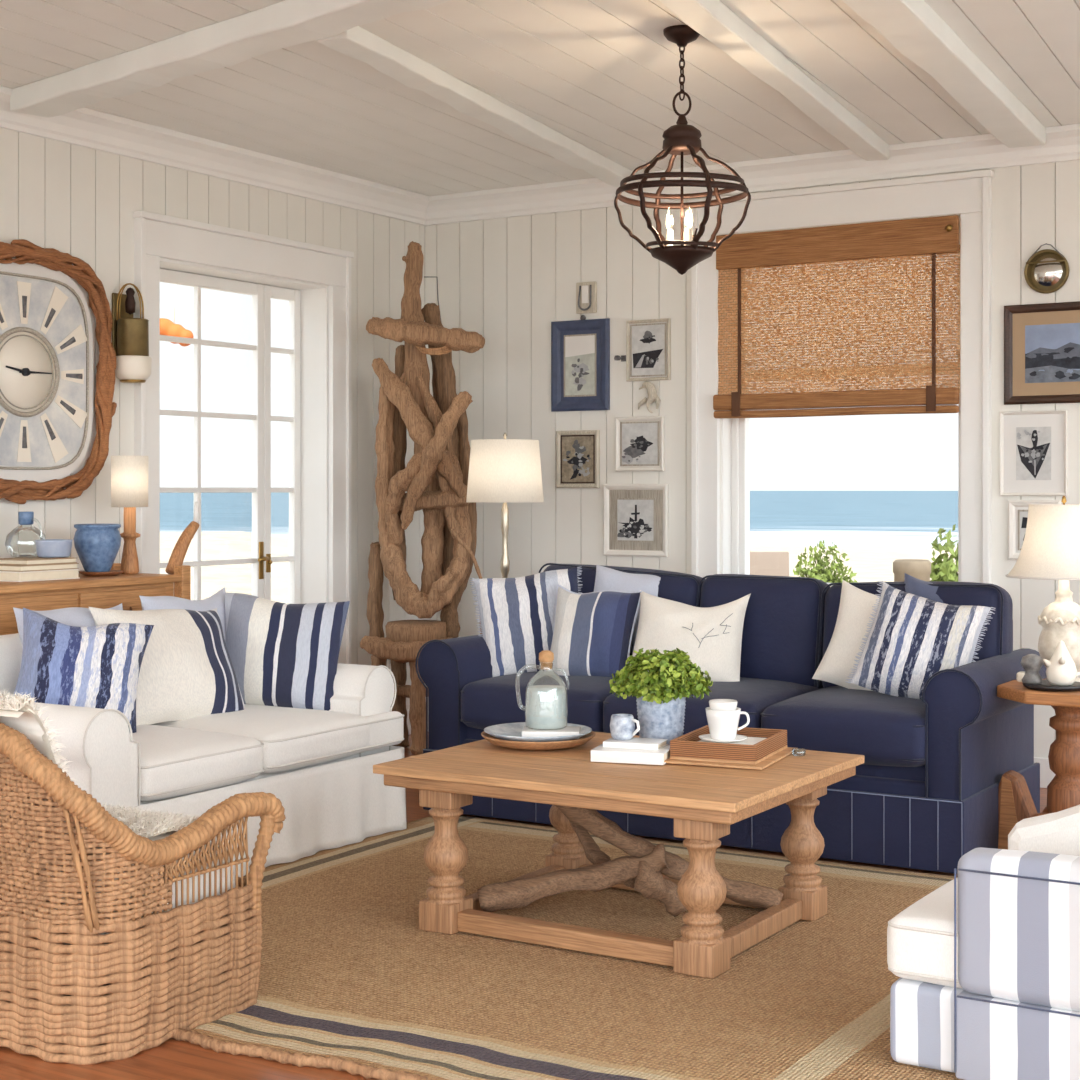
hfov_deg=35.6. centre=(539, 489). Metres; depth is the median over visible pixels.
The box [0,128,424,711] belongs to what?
wall
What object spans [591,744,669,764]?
book
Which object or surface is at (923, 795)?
sofa
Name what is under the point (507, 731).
ceramic plate
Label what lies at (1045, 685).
tray
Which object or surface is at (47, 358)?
wall clock
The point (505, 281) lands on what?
wall
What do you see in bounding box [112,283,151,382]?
wall sconce
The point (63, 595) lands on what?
sideboard
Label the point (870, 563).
sandy beach
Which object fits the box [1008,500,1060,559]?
framed print
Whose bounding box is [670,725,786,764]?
wooden tray
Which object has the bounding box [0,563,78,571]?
book
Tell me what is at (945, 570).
shrub
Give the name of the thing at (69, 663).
throw pillow
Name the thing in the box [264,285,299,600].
door
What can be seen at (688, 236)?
candle
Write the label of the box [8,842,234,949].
seat cushion
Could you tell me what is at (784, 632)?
cushion
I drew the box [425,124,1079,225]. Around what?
crown molding
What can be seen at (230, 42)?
ceiling beam
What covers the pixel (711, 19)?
ceiling beam
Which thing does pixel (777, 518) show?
sea
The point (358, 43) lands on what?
ceiling beam
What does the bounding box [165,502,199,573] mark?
driftwood horn
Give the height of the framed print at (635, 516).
0.358 m
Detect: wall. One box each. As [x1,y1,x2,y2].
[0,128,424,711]
[425,160,1079,757]
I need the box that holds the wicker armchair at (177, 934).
[0,723,285,1064]
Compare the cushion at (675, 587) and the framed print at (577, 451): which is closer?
the cushion at (675, 587)
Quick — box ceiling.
[0,0,1079,195]
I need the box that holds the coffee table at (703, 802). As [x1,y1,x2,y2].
[373,732,863,978]
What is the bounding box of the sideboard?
[0,563,190,634]
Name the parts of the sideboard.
drawer, leg, drawer, leg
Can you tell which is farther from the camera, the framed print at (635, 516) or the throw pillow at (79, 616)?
the framed print at (635, 516)
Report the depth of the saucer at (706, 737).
5.01 m
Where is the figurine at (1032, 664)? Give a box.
[1016,654,1043,683]
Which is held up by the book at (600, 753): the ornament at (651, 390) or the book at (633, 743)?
the book at (633, 743)
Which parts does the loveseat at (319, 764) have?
frame, arm, arm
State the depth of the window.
7.78 m
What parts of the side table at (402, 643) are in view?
leg, leg, leg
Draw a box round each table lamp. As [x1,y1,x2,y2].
[111,456,148,573]
[1006,496,1079,681]
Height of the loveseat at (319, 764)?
0.790 m
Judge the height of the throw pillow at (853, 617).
0.466 m
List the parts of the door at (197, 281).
handle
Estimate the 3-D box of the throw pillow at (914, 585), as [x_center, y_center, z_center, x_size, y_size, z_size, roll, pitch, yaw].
[1.487,0.534,6.273,0.391,0.438,0.180,0,0,28]
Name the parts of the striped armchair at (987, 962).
arm, arm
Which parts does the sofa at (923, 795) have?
arm, arm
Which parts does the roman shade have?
brass knob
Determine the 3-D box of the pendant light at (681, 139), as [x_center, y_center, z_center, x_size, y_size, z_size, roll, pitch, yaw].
[0.478,-1.137,5.660,0.447,0.826,0.451,0,0,32]
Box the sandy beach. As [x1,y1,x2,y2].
[160,531,956,599]
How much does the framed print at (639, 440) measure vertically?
0.271 m
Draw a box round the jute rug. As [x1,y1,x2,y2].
[63,816,962,1079]
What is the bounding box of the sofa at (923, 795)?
[415,563,1046,873]
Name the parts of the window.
sash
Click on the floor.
(173, 1059)
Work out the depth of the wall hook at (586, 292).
8.45 m
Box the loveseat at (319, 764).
[0,633,406,876]
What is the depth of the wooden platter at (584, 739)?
5.13 m
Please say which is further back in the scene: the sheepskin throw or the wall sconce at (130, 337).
the wall sconce at (130, 337)
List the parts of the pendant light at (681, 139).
rod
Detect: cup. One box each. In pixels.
[610,714,639,739]
[705,699,749,739]
[709,699,737,710]
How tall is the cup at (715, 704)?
0.030 m
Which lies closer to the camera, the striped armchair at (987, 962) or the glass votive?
the striped armchair at (987, 962)
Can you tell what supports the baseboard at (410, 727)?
attached to the wall at (80, 202)
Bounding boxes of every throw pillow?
[12,599,122,642]
[13,613,152,732]
[87,604,244,725]
[139,591,226,638]
[225,593,349,710]
[469,561,581,676]
[545,587,640,677]
[593,564,660,654]
[633,591,749,681]
[812,581,881,690]
[844,577,997,700]
[904,573,938,601]
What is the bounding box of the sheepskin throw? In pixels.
[0,688,232,854]
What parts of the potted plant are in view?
pot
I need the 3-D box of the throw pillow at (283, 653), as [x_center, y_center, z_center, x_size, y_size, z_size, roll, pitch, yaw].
[-0.989,0.622,6.397,0.500,0.452,0.227,0,0,10]
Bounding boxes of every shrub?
[793,540,856,582]
[930,524,957,581]
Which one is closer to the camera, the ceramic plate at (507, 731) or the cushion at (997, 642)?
the ceramic plate at (507, 731)
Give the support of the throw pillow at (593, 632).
on the sofa at (923, 795)
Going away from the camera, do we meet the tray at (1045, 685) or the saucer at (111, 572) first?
the tray at (1045, 685)
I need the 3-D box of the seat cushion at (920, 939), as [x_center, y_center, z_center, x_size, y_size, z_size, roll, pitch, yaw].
[1.192,1.018,3.771,0.714,0.179,0.498,0,0,32]
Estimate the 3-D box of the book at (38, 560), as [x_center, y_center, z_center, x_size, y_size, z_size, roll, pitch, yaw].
[-1.929,0.270,6.400,0.202,0.020,0.250,0,0,30]
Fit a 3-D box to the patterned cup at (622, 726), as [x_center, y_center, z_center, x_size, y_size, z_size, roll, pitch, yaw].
[0.250,0.713,5.045,0.076,0.072,0.088,0,0,-22]
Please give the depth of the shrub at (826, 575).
21.91 m
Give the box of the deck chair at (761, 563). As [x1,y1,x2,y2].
[750,552,788,575]
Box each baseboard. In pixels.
[407,710,412,734]
[1034,757,1055,787]
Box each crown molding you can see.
[0,86,428,225]
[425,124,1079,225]
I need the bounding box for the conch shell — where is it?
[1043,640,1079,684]
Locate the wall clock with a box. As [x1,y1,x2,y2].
[0,239,115,504]
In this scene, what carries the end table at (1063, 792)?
on the floor
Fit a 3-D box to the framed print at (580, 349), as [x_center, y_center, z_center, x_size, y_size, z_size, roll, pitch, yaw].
[0.202,-0.629,8.484,0.333,0.458,0.022,0,0,32]
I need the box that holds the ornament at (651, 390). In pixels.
[638,381,660,412]
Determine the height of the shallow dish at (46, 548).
0.066 m
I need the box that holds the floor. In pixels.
[0,734,1046,1079]
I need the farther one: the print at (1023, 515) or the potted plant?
the print at (1023, 515)
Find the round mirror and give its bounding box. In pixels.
[1024,243,1068,293]
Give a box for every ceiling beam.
[10,0,449,117]
[316,26,636,186]
[659,0,889,160]
[842,0,1045,147]
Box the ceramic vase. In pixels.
[73,524,120,571]
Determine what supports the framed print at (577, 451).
attached to the wall at (505, 281)
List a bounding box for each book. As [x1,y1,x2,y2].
[0,557,76,564]
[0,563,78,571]
[0,569,79,581]
[522,726,580,738]
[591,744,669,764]
[603,737,667,749]
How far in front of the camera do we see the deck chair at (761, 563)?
11.72 m
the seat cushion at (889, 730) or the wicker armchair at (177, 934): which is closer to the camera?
the wicker armchair at (177, 934)
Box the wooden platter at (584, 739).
[481,731,595,749]
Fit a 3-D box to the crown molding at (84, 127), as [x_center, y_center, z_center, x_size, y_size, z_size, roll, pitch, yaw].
[-3.030,-1.482,4.966,0.100,0.135,9.400,0,0,32]
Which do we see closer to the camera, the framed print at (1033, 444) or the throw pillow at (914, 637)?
the throw pillow at (914, 637)
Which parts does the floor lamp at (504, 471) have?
lamp shade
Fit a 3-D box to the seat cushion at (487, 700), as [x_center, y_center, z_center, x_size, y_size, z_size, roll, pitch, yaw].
[0.148,0.850,6.783,0.652,0.229,0.805,0,0,32]
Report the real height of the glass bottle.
0.176 m
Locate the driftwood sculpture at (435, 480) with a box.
[366,242,484,637]
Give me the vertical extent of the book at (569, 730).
0.022 m
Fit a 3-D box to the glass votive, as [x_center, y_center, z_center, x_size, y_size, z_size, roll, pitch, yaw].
[0.781,0.791,5.070,0.042,0.018,0.042,0,0,32]
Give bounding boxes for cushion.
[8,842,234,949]
[130,724,262,801]
[167,704,403,773]
[461,672,614,731]
[542,564,704,664]
[603,677,822,735]
[700,574,829,686]
[761,687,925,766]
[822,581,1012,687]
[887,878,962,988]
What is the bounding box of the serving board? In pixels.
[664,747,797,769]
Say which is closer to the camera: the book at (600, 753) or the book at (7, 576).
the book at (600, 753)
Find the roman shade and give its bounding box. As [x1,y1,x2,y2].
[713,215,959,418]
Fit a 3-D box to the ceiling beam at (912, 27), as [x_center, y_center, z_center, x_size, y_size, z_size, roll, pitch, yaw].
[0.032,-1.510,3.148,0.166,0.081,9.130,0,0,27]
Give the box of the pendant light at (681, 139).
[614,25,750,274]
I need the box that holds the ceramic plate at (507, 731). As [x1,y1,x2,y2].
[484,722,591,741]
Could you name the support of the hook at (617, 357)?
attached to the wall at (505, 281)
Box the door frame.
[133,211,353,663]
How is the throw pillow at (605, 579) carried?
on the sofa at (923, 795)
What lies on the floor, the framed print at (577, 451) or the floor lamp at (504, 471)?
the floor lamp at (504, 471)
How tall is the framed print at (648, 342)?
0.301 m
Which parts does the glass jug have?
handle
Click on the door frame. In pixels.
(325, 311)
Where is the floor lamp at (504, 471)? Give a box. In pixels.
[466,433,543,575]
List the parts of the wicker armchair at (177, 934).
wrapped rail, lattice panel, arm post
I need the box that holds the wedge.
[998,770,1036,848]
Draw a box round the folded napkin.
[697,737,765,744]
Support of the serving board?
on the coffee table at (703, 802)
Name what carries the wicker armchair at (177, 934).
on the jute rug
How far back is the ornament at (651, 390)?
8.25 m
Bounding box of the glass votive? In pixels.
[792,748,805,755]
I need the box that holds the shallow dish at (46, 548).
[35,539,72,557]
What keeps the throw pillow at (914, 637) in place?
on the sofa at (923, 795)
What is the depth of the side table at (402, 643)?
8.17 m
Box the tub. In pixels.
[893,559,930,581]
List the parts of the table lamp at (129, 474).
lamp shade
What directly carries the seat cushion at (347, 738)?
on the loveseat at (319, 764)
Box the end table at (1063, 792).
[997,679,1079,817]
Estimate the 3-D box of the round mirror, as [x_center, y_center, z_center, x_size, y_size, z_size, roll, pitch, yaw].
[2.189,-0.958,7.263,0.190,0.215,0.030,0,0,32]
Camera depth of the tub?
12.39 m
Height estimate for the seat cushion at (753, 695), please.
0.228 m
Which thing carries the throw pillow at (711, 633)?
on the sofa at (923, 795)
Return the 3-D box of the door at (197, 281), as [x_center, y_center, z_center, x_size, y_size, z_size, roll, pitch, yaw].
[-1.559,0.143,7.750,0.099,2.274,0.885,0,0,32]
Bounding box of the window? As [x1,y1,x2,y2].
[689,170,993,586]
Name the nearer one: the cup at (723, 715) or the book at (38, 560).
the cup at (723, 715)
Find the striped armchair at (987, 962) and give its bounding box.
[887,805,1079,1079]
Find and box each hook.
[576,281,596,313]
[614,355,625,361]
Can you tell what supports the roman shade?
attached to the window
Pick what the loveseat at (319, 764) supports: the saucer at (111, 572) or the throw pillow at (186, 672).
the throw pillow at (186, 672)
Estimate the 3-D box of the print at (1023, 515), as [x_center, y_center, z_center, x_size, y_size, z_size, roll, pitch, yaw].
[2.147,0.174,7.295,0.126,0.161,0.004,0,0,32]
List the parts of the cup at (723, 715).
handle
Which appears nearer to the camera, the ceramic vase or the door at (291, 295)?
the ceramic vase
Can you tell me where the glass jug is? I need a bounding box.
[515,650,568,729]
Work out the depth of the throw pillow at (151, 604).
6.30 m
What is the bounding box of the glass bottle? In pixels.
[5,512,45,557]
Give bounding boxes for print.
[551,318,609,411]
[556,430,599,487]
[603,484,668,556]
[615,416,664,470]
[626,318,670,381]
[1000,410,1067,495]
[1004,301,1079,404]
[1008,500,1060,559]
[1020,512,1027,548]
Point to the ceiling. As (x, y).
(603, 75)
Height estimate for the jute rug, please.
0.032 m
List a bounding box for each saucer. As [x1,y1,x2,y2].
[78,570,123,575]
[699,734,747,742]
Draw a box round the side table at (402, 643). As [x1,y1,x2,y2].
[359,620,449,754]
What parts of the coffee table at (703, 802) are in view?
leg, leg, leg, leg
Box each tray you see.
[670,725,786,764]
[1023,680,1079,691]
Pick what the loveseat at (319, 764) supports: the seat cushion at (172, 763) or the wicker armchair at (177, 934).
the seat cushion at (172, 763)
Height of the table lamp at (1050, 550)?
0.640 m
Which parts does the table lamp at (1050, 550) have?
shade trim, lamp shade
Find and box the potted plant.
[609,648,712,744]
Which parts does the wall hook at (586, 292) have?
handle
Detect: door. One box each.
[160,269,269,599]
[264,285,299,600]
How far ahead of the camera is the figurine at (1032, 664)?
5.56 m
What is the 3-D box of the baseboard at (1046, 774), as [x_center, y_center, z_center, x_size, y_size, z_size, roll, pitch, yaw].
[2.193,1.225,7.268,6.600,0.130,0.016,0,0,32]
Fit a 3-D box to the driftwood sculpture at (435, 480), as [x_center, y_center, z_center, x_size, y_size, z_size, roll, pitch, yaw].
[-0.591,-0.013,8.263,0.575,2.424,0.624,0,0,-38]
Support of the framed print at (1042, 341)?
attached to the wall at (505, 281)
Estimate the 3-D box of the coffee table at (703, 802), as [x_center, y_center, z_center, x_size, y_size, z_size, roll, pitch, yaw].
[0.248,1.039,5.003,1.162,0.474,0.930,0,0,32]
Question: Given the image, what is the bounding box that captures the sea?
[160,491,957,546]
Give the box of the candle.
[666,205,697,245]
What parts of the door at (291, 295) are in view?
handle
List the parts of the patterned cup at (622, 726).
handle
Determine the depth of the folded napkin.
5.04 m

